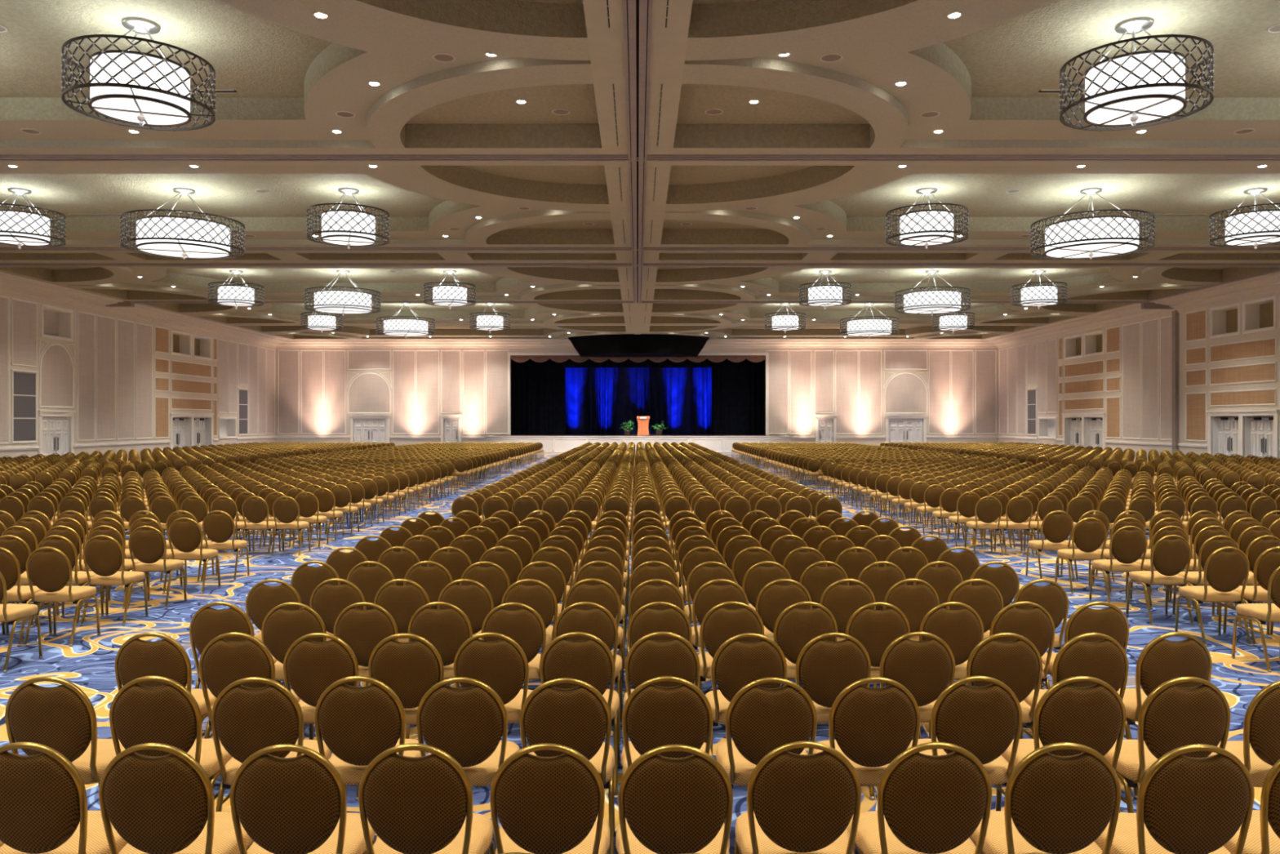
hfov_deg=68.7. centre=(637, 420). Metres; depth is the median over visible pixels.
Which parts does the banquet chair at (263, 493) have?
backrest, frame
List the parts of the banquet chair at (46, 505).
backrest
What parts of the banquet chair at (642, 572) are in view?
backrest, frame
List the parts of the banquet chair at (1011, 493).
frame, backrest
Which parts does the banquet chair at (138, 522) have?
backrest, frame, leg, seat, leg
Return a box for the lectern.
[636,416,649,435]
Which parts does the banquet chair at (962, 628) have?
frame, backrest, seat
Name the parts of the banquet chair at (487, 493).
frame, backrest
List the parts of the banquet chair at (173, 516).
backrest, frame, seat, leg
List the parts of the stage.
panel, panel, panel, panel, panel, panel, panel, panel, panel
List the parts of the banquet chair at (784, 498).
backrest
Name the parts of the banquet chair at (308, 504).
leg, backrest, frame, seat, leg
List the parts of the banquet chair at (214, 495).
backrest, frame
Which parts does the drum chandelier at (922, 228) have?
lamp shade, rod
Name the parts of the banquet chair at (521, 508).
frame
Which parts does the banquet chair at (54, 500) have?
backrest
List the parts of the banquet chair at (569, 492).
frame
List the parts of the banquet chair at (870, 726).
seat, frame, backrest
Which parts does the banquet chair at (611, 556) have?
frame, backrest, seat, leg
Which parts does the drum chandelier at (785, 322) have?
lamp shade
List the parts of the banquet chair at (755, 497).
frame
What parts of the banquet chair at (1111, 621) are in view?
seat, frame, backrest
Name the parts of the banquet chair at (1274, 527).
frame, backrest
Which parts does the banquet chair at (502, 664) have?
backrest, frame, seat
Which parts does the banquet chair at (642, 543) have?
backrest, frame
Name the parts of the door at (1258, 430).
handle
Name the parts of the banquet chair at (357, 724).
backrest, frame, seat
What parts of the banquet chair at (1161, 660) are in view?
under frame, seat, frame, backrest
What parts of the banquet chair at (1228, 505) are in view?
backrest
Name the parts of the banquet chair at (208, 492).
frame, backrest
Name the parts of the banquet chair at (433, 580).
frame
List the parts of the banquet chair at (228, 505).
backrest, frame, seat, leg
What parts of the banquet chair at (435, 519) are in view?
frame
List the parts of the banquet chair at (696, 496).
backrest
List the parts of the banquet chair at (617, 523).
backrest, frame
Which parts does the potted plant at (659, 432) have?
pot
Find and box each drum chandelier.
[0,187,66,248]
[60,17,216,131]
[120,187,245,259]
[207,270,264,309]
[300,311,343,333]
[304,270,381,315]
[306,187,390,248]
[376,303,435,338]
[423,270,476,309]
[469,303,511,333]
[764,303,805,333]
[798,270,852,309]
[840,303,898,338]
[884,187,968,248]
[893,270,971,315]
[931,311,974,333]
[1010,270,1067,309]
[1029,187,1155,259]
[1058,17,1214,130]
[1208,187,1279,248]
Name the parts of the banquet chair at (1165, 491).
backrest, frame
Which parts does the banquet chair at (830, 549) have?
frame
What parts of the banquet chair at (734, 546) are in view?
frame, backrest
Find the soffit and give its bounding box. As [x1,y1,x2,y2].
[568,333,709,356]
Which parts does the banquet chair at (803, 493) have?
backrest, frame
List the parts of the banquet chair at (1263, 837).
seat, frame, backrest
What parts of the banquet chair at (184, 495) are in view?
backrest, frame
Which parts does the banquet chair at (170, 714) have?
backrest, frame, seat, under frame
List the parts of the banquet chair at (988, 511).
leg, seat, under frame, backrest, frame, leg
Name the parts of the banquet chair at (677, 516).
backrest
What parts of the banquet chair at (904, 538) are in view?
frame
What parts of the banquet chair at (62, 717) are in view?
backrest, seat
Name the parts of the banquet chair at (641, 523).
backrest, frame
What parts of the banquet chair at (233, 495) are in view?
backrest, frame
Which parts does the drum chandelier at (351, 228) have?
lamp shade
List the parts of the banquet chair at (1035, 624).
backrest, under frame, seat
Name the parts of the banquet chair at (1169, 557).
leg, under frame, seat, leg, frame, backrest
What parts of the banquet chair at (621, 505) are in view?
backrest, frame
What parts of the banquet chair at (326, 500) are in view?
backrest, frame, seat, leg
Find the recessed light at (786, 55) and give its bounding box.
[777,53,791,57]
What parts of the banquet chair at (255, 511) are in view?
leg, backrest, frame, under frame, seat, leg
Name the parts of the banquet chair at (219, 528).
leg, backrest, frame, seat, under frame, leg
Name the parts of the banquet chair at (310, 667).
seat, leg, backrest, frame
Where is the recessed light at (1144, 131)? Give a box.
[1135,128,1147,133]
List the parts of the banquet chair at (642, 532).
frame, backrest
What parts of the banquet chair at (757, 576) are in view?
frame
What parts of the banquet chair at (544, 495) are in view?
backrest, frame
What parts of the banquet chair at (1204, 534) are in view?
leg, seat, frame, backrest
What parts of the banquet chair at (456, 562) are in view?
frame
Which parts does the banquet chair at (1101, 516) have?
leg, seat, frame, backrest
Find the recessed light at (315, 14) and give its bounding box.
[312,11,328,18]
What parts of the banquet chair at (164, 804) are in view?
backrest, seat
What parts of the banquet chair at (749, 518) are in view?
frame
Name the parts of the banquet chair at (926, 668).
frame, backrest, seat, leg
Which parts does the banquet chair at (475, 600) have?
backrest, frame, seat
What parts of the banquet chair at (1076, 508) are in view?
frame, backrest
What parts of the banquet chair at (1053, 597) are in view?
backrest, frame, under frame, seat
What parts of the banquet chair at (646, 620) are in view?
frame, backrest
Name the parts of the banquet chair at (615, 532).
frame, backrest, seat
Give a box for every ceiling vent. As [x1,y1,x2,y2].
[68,213,139,215]
[190,89,237,93]
[255,281,301,282]
[606,0,609,27]
[613,84,617,146]
[618,167,622,200]
[653,167,656,200]
[657,84,662,146]
[665,0,668,27]
[973,281,1020,282]
[1037,89,1084,93]
[1135,213,1206,215]
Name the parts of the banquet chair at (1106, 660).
leg, seat, frame, backrest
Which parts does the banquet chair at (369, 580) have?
frame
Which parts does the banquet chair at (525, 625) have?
backrest, seat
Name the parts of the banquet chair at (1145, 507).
frame, backrest, seat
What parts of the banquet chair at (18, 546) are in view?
backrest, frame, seat, leg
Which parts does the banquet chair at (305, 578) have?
frame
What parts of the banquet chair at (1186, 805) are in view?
seat, backrest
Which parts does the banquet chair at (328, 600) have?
seat, backrest, frame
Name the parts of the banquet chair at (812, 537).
frame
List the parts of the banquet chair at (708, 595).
seat, backrest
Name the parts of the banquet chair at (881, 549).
frame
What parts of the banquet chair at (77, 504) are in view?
backrest, frame, seat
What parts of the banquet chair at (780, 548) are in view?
frame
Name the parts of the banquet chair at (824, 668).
seat, frame, backrest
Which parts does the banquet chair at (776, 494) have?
backrest, frame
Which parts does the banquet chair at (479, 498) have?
backrest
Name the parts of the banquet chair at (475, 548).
frame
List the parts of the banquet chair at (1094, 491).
backrest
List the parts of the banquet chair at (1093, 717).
leg, seat, frame, backrest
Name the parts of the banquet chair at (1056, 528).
leg, under frame, seat, frame, backrest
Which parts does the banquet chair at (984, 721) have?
seat, frame, backrest, under frame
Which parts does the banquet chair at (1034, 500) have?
seat, frame, backrest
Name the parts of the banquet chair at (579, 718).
backrest, frame, seat, under frame, leg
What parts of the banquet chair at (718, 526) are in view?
backrest, frame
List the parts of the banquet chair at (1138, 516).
seat, frame, backrest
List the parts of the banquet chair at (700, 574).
seat, backrest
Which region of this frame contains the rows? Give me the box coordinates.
[0,441,1279,846]
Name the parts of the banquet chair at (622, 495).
frame, backrest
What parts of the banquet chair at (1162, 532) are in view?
leg, seat, frame, backrest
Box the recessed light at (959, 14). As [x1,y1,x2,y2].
[946,11,962,18]
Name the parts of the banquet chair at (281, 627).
seat, backrest, frame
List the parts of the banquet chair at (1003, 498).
leg, seat, backrest, frame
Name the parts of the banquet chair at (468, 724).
backrest, seat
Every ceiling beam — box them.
[0,154,1279,161]
[622,0,653,302]
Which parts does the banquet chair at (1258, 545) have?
leg, seat, frame, backrest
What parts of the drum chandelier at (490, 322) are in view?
lamp shade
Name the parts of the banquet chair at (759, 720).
seat, backrest, frame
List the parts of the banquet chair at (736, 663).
under frame, seat, frame, backrest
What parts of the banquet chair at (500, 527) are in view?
frame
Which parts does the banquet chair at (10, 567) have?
leg, backrest, frame, seat, under frame, leg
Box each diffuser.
[0,236,48,245]
[91,97,188,124]
[137,244,227,257]
[218,302,250,306]
[309,328,329,329]
[315,307,370,313]
[323,236,373,245]
[385,332,426,336]
[434,302,465,306]
[478,328,498,329]
[773,328,796,329]
[809,302,840,306]
[848,332,890,336]
[901,236,952,245]
[904,307,959,313]
[940,328,965,329]
[1022,302,1056,306]
[1045,244,1137,257]
[1086,97,1183,124]
[1226,236,1279,245]
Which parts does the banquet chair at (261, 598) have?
seat, backrest, frame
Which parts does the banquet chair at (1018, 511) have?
leg, under frame, seat, frame, backrest, leg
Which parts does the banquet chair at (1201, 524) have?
seat, backrest, frame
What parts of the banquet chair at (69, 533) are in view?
backrest, frame, seat, leg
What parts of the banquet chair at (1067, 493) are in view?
backrest, frame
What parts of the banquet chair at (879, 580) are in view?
frame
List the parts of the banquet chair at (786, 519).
frame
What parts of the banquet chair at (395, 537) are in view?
frame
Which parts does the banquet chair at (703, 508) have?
backrest, frame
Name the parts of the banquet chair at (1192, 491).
backrest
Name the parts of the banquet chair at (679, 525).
backrest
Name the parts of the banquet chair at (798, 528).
frame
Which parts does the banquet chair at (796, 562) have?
frame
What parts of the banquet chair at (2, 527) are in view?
backrest, frame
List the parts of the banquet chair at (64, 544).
backrest, frame, leg, seat, under frame, leg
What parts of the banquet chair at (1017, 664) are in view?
backrest, seat, under frame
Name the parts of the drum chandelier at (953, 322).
lamp shade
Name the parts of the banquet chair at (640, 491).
backrest, frame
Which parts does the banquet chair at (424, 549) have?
frame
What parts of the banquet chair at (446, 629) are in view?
backrest, frame, seat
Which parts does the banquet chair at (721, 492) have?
backrest, frame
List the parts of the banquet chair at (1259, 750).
seat, frame, backrest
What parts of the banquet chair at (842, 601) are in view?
seat, frame, backrest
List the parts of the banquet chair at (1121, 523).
leg, seat, frame, backrest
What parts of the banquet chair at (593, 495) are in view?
backrest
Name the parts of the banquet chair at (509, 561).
frame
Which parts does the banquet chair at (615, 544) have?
frame, backrest, seat, leg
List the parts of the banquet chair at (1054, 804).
seat, backrest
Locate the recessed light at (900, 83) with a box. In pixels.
[893,80,907,86]
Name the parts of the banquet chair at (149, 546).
backrest, frame, leg, under frame, seat, leg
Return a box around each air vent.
[13,372,35,395]
[13,395,35,417]
[13,418,35,440]
[239,390,247,404]
[239,404,247,418]
[239,419,247,433]
[1027,389,1035,404]
[1027,404,1035,418]
[1027,419,1035,433]
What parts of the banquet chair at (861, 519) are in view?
frame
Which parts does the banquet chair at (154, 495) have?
backrest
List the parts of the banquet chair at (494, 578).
frame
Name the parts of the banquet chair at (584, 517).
backrest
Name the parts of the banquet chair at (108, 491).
backrest, frame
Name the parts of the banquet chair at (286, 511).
leg, backrest, frame, seat, under frame, leg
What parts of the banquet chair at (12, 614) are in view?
backrest, frame, seat, under frame, leg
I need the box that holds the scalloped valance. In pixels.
[510,355,765,362]
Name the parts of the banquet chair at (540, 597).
backrest, seat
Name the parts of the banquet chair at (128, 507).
seat, backrest, frame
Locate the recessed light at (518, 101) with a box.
[515,99,527,104]
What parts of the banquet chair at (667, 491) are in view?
backrest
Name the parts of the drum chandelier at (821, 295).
lamp shade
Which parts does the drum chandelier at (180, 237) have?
rod, rod, lamp shade, rod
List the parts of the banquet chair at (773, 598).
seat, backrest, frame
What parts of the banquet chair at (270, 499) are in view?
backrest, frame, seat, leg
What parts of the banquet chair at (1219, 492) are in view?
backrest, frame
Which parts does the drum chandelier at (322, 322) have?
lamp shade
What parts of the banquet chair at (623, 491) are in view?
frame, backrest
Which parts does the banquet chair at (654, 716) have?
seat, backrest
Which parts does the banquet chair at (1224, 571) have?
leg, under frame, seat, leg, frame, backrest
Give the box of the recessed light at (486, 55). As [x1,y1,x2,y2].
[484,53,497,57]
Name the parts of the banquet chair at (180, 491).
backrest, frame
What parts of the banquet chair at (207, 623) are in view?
backrest, frame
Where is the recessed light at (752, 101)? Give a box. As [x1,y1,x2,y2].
[747,99,759,104]
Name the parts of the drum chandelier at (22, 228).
lamp shade, rod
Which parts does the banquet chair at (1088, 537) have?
leg, under frame, seat, frame, leg, backrest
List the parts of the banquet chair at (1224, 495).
backrest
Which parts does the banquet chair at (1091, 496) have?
backrest, frame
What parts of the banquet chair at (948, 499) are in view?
leg, seat, frame, backrest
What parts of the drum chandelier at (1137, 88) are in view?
rod, rod, lamp shade, rod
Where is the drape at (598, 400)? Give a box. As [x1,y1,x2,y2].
[565,367,711,434]
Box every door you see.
[37,409,75,456]
[173,417,191,448]
[194,417,210,446]
[349,414,390,443]
[440,414,462,443]
[814,414,837,443]
[884,414,927,443]
[1065,417,1081,446]
[1084,417,1102,448]
[1212,415,1238,456]
[1244,415,1273,457]
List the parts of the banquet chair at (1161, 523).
seat, backrest, frame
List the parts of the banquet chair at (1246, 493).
frame, backrest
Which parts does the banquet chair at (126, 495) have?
backrest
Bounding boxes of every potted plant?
[619,420,635,435]
[651,421,666,435]
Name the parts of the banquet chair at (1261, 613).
leg, under frame, seat, frame, backrest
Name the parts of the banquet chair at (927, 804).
leg, seat, backrest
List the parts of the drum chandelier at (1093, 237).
rod, rod, lamp shade, rod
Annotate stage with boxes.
[484,435,792,454]
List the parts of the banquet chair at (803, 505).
backrest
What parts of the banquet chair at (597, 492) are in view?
backrest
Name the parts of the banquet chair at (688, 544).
seat, backrest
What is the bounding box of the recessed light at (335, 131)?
[330,128,342,133]
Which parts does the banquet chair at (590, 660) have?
backrest, frame, seat, under frame, leg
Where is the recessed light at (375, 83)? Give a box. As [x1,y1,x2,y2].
[367,80,381,86]
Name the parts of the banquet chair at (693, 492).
backrest, frame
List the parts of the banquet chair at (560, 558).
backrest, seat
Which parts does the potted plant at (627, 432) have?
stem, pot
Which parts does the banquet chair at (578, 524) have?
backrest, seat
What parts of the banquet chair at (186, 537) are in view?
backrest, leg, frame, seat, under frame, leg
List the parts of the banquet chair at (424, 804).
backrest, seat, leg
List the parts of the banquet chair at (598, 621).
backrest, frame, seat, leg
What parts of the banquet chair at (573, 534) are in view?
backrest, seat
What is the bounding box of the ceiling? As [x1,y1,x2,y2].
[0,0,1279,339]
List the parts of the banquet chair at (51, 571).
backrest, frame, leg, under frame, seat, leg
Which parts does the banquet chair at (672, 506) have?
seat, backrest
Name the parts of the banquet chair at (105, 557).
backrest, frame, leg, seat, under frame, leg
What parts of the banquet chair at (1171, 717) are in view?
under frame, seat, frame, backrest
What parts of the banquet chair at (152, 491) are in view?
backrest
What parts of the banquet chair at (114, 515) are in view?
backrest, frame, seat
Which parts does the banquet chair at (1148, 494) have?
backrest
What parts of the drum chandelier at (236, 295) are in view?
lamp shade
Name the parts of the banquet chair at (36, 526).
backrest, frame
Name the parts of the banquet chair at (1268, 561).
leg, under frame, seat, frame, leg, backrest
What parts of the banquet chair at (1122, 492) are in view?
frame, backrest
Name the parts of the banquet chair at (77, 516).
backrest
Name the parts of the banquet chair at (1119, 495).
backrest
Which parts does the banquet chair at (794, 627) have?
seat, frame, backrest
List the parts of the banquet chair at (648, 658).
seat, backrest, frame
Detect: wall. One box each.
[0,293,275,459]
[275,348,998,446]
[998,292,1279,459]
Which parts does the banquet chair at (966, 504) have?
leg, seat, frame, backrest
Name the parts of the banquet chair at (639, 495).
backrest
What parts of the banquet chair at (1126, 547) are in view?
leg, under frame, seat, leg, frame, backrest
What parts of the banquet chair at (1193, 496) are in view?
seat, backrest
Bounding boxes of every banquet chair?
[0,495,24,521]
[0,510,16,528]
[0,520,6,536]
[0,525,38,606]
[0,534,59,625]
[0,546,52,646]
[0,571,43,672]
[0,741,128,853]
[4,675,124,786]
[5,491,30,513]
[12,517,68,586]
[20,510,51,532]
[22,546,100,646]
[27,496,55,525]
[33,534,104,625]
[35,491,58,521]
[40,488,62,515]
[41,525,105,608]
[50,517,105,586]
[56,510,88,548]
[58,495,92,534]
[63,491,93,532]
[66,488,89,515]
[80,534,148,625]
[86,524,146,608]
[88,495,128,533]
[90,517,134,593]
[91,491,116,512]
[92,510,128,548]
[93,488,120,515]
[98,742,253,853]
[109,675,232,799]
[114,631,216,737]
[119,491,144,521]
[119,495,146,535]
[120,488,148,514]
[127,525,186,608]
[128,510,178,582]
[128,517,182,594]
[146,488,169,509]
[148,491,173,511]
[150,495,177,537]
[164,510,214,581]
[165,517,221,594]
[175,488,208,514]
[177,491,204,539]
[180,495,221,551]
[189,601,280,688]
[199,631,304,739]
[200,510,249,581]
[202,488,238,537]
[207,491,244,540]
[210,496,250,555]
[210,676,330,811]
[228,488,264,541]
[230,743,376,853]
[235,491,272,547]
[240,495,280,555]
[245,578,302,647]
[255,488,290,541]
[261,601,326,686]
[262,491,299,547]
[271,495,311,555]
[283,632,359,800]
[284,488,318,541]
[290,560,341,608]
[292,491,328,547]
[310,488,344,541]
[310,577,368,686]
[314,675,426,797]
[325,546,369,584]
[333,601,399,737]
[346,560,395,609]
[353,534,393,567]
[358,742,494,853]
[368,632,444,724]
[373,578,430,642]
[376,546,421,585]
[377,525,413,551]
[398,517,430,540]
[400,534,439,566]
[403,560,453,608]
[404,601,472,738]
[415,510,444,530]
[416,676,519,786]
[419,525,455,551]
[426,546,471,584]
[437,516,470,538]
[437,578,493,685]
[447,534,487,566]
[451,495,478,516]
[452,510,482,529]
[453,631,533,746]
[459,560,510,608]
[462,491,485,520]
[462,525,498,550]
[471,488,493,515]
[476,517,510,540]
[478,546,523,585]
[480,601,546,682]
[481,495,508,520]
[488,510,519,529]
[489,742,609,853]
[491,491,514,514]
[493,534,533,567]
[499,488,521,500]
[499,852,530,853]
[501,578,557,647]
[506,525,541,553]
[511,495,538,523]
[516,517,550,543]
[516,560,566,622]
[520,491,543,514]
[520,677,615,853]
[525,510,555,532]
[527,488,548,514]
[529,546,573,601]
[538,534,578,585]
[540,631,621,799]
[542,495,568,524]
[547,525,584,571]
[549,491,573,513]
[553,601,622,745]
[554,488,576,509]
[555,516,588,559]
[561,510,592,548]
[564,577,624,694]
[572,495,599,529]
[573,560,626,671]
[577,491,600,521]
[578,546,626,645]
[581,488,603,515]
[584,534,628,625]
[589,525,628,608]
[593,516,629,593]
[596,510,630,579]
[602,495,631,555]
[604,491,631,543]
[606,488,631,541]
[616,744,733,853]
[621,675,712,779]
[623,631,700,746]
[625,601,691,693]
[626,578,684,654]
[628,560,679,622]
[629,546,675,596]
[630,534,672,576]
[631,510,663,561]
[631,517,666,555]
[631,525,669,564]
[632,491,658,519]
[633,488,657,516]
[633,496,660,516]
[660,488,684,516]
[661,491,686,521]
[663,495,690,529]
[668,510,700,548]
[671,517,704,559]
[674,525,711,572]
[675,534,717,586]
[679,546,725,603]
[684,560,736,624]
[687,488,709,512]
[690,491,713,512]
[691,578,748,648]
[693,495,720,529]
[694,600,764,689]
[704,510,735,541]
[704,632,786,755]
[710,517,742,586]
[715,488,736,514]
[715,524,751,565]
[715,676,817,823]
[719,491,742,514]
[722,534,764,625]
[724,495,751,523]
[731,546,776,587]
[734,740,861,853]
[741,510,771,531]
[742,488,764,500]
[742,560,792,610]
[748,491,772,514]
[749,517,782,541]
[755,495,782,520]
[755,578,812,686]
[759,525,795,551]
[768,534,809,565]
[770,488,791,515]
[773,600,837,679]
[776,491,800,521]
[777,510,808,528]
[782,546,827,583]
[785,496,812,520]
[789,517,822,538]
[795,631,875,799]
[797,488,819,515]
[799,560,848,608]
[801,525,838,551]
[806,491,829,521]
[813,676,919,786]
[815,495,842,517]
[815,510,844,529]
[817,534,857,566]
[819,578,877,688]
[828,517,860,540]
[835,546,878,585]
[844,525,879,552]
[844,601,912,739]
[851,510,880,529]
[851,741,991,853]
[856,560,906,609]
[862,534,902,567]
[868,516,900,540]
[876,631,955,789]
[883,577,939,640]
[884,546,928,585]
[886,525,921,551]
[906,675,1022,795]
[908,534,948,566]
[913,560,963,608]
[918,601,983,738]
[930,488,964,541]
[934,546,980,584]
[946,491,983,547]
[946,578,1003,639]
[957,488,991,541]
[964,495,1004,555]
[966,632,1042,738]
[968,560,1019,607]
[969,742,1120,853]
[974,491,1012,547]
[984,488,1020,541]
[989,600,1054,688]
[994,495,1034,555]
[995,675,1125,813]
[1002,491,1039,547]
[1009,488,1046,539]
[1013,578,1068,686]
[1019,632,1133,800]
[1023,495,1063,555]
[1024,852,1051,853]
[1025,510,1075,581]
[1031,491,1068,540]
[1033,600,1132,739]
[1038,488,1073,533]
[1053,495,1093,551]
[1054,517,1106,594]
[1060,510,1111,581]
[1071,491,1097,539]
[1076,488,1100,514]
[1088,525,1147,608]
[1092,517,1145,593]
[1093,743,1254,853]
[1094,488,1127,513]
[1095,510,1146,581]
[1097,495,1124,533]
[1101,491,1126,511]
[1103,676,1231,813]
[1116,631,1212,799]
[1125,488,1155,514]
[1125,534,1194,625]
[1128,491,1155,521]
[1128,495,1155,534]
[1128,525,1191,608]
[1129,517,1186,594]
[1145,495,1185,533]
[1146,510,1181,548]
[1151,491,1182,517]
[1154,488,1182,515]
[1168,517,1224,586]
[1168,525,1233,608]
[1172,534,1243,626]
[1174,546,1253,646]
[1180,491,1210,521]
[1182,488,1208,515]
[1182,496,1217,533]
[1186,510,1217,548]
[1208,680,1279,786]
[1213,488,1234,515]
[1216,491,1239,521]
[1216,534,1279,626]
[1219,495,1247,524]
[1222,510,1253,532]
[1222,546,1279,646]
[1222,758,1279,853]
[1228,517,1263,542]
[1231,565,1279,671]
[1236,525,1274,604]
[1240,488,1262,512]
[1245,491,1268,513]
[1249,495,1277,522]
[1260,510,1279,528]
[1268,518,1279,538]
[1275,494,1279,514]
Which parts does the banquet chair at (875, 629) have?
seat, frame, backrest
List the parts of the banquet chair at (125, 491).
backrest, frame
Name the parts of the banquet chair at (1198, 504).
seat, backrest, frame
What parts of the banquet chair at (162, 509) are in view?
seat, backrest, frame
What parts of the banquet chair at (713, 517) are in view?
backrest, frame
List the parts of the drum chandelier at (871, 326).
lamp shade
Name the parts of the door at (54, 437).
handle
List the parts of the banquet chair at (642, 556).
backrest, frame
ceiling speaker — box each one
[0,25,8,32]
[19,128,41,134]
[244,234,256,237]
[254,189,269,193]
[334,111,355,118]
[431,53,455,62]
[448,227,460,230]
[517,206,530,209]
[551,108,570,115]
[582,222,595,225]
[680,222,692,225]
[704,108,723,115]
[744,206,757,209]
[814,227,826,230]
[819,53,843,62]
[920,111,940,118]
[1005,189,1020,193]
[1019,234,1030,237]
[1233,128,1255,134]
[1266,23,1279,32]
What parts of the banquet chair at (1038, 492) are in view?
backrest, frame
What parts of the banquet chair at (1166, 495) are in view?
frame, backrest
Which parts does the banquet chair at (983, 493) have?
leg, frame, backrest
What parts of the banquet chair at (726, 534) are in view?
backrest, frame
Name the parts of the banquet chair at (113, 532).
backrest, frame, leg, seat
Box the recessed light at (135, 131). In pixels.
[127,128,140,133]
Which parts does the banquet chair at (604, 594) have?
frame, backrest, seat, leg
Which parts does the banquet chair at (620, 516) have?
frame, backrest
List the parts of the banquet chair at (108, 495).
backrest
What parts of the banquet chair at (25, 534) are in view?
backrest, frame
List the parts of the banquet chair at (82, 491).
backrest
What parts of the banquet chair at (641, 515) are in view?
backrest, frame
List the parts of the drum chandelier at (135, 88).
rod, lamp shade, rod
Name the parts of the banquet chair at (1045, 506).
leg, seat, frame, backrest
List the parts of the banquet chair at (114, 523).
backrest, frame, seat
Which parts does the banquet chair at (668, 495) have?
seat, backrest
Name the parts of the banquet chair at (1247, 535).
frame, backrest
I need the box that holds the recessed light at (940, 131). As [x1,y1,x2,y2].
[932,128,944,133]
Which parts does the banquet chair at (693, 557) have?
seat, backrest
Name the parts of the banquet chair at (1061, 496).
backrest, frame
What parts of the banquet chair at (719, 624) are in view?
seat, backrest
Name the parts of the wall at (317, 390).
wall panel, panel molding, wall panel, panel molding, wall panel, panel molding, spandrel molding, wall panel, panel molding, arched wall panel, arch molding, spandrel molding, wall panel, panel molding, panel molding, wall panel, panel molding, wall panel, wall panel, panel molding, wall panel, panel molding, wall panel, panel molding, panel molding, wall panel, wall panel, panel molding, wall panel, panel molding, wall panel, panel molding, spandrel molding, panel molding, arch molding, wall panel, arched wall panel, spandrel molding, panel molding, wall panel, panel molding, wall panel, wall panel, panel molding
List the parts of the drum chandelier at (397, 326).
lamp shade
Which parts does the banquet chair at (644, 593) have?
backrest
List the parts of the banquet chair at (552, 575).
backrest, seat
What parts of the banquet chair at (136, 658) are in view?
backrest, frame, seat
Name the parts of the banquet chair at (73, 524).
backrest, frame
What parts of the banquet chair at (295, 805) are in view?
backrest, seat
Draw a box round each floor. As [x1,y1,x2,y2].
[0,454,1279,853]
[480,434,794,435]
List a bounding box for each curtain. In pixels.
[511,358,565,435]
[556,358,719,367]
[711,358,765,435]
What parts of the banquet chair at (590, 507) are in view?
backrest, seat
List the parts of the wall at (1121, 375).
wall panel, panel molding, wall panel, panel molding, wall panel, panel molding, wall panel, panel molding, grille frame, wall panel, panel molding, niche frame, wall panel, panel molding, wall panel, panel molding, wall panel, panel molding, wall panel, panel molding, wall panel, panel molding, niche frame, door casing, wall panel, panel molding, wall panel, panel molding, wall panel, panel molding, niche frame, wall panel, panel molding, wall panel, panel molding, wall panel, panel molding, wall panel, panel molding, wall panel, panel molding, wall panel, panel molding, panel molding, wall panel, wall panel, wall panel, wall panel, wall panel, panel molding, panel molding, panel molding, panel molding, niche frame, wall panel, wall panel, wall panel, door casing, panel molding, panel molding, panel molding, niche frame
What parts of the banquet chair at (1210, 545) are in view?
leg, seat, leg, frame, backrest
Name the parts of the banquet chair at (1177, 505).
frame, backrest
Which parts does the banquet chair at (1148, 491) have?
frame, backrest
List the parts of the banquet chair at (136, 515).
backrest, frame, seat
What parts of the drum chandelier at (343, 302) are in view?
lamp shade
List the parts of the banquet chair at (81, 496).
backrest, frame, seat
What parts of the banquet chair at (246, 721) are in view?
under frame, backrest, frame, seat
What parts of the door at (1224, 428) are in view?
handle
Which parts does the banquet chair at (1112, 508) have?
frame, seat, backrest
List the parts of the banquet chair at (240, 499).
backrest, frame, seat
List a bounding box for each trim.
[0,247,1279,250]
[0,263,1279,266]
[0,271,288,348]
[0,445,39,451]
[74,440,170,447]
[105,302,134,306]
[124,301,1142,302]
[236,435,275,439]
[275,338,997,348]
[275,435,350,438]
[390,435,440,438]
[461,435,484,438]
[507,352,768,435]
[633,302,641,334]
[791,435,815,438]
[836,435,885,438]
[926,435,997,438]
[986,271,1279,348]
[997,435,1037,439]
[1104,440,1172,446]
[1141,267,1279,302]
[1141,302,1178,454]
[1177,443,1207,448]
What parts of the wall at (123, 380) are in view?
wall panel, panel molding, panel molding, grille frame, wall panel, spandrel molding, arch molding, niche frame, arched wall panel, spandrel molding, wall panel, panel molding, panel molding, wall panel, wall panel, panel molding, panel molding, wall panel, panel molding, panel molding, panel molding, panel molding, wall panel, wall panel, wall panel, wall panel, niche frame, panel molding, panel molding, panel molding, wall panel, wall panel, wall panel, door casing, niche frame, panel molding, panel molding, panel molding, panel molding, wall panel, wall panel, wall panel, wall panel, wall panel, panel molding, niche frame, panel molding, wall panel, panel molding, grille frame, wall panel, panel molding, wall panel, wall panel, panel molding, wall panel, panel molding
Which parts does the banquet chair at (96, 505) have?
backrest, frame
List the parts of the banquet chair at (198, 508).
backrest, frame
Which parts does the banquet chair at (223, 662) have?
backrest, frame, seat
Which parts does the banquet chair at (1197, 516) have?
backrest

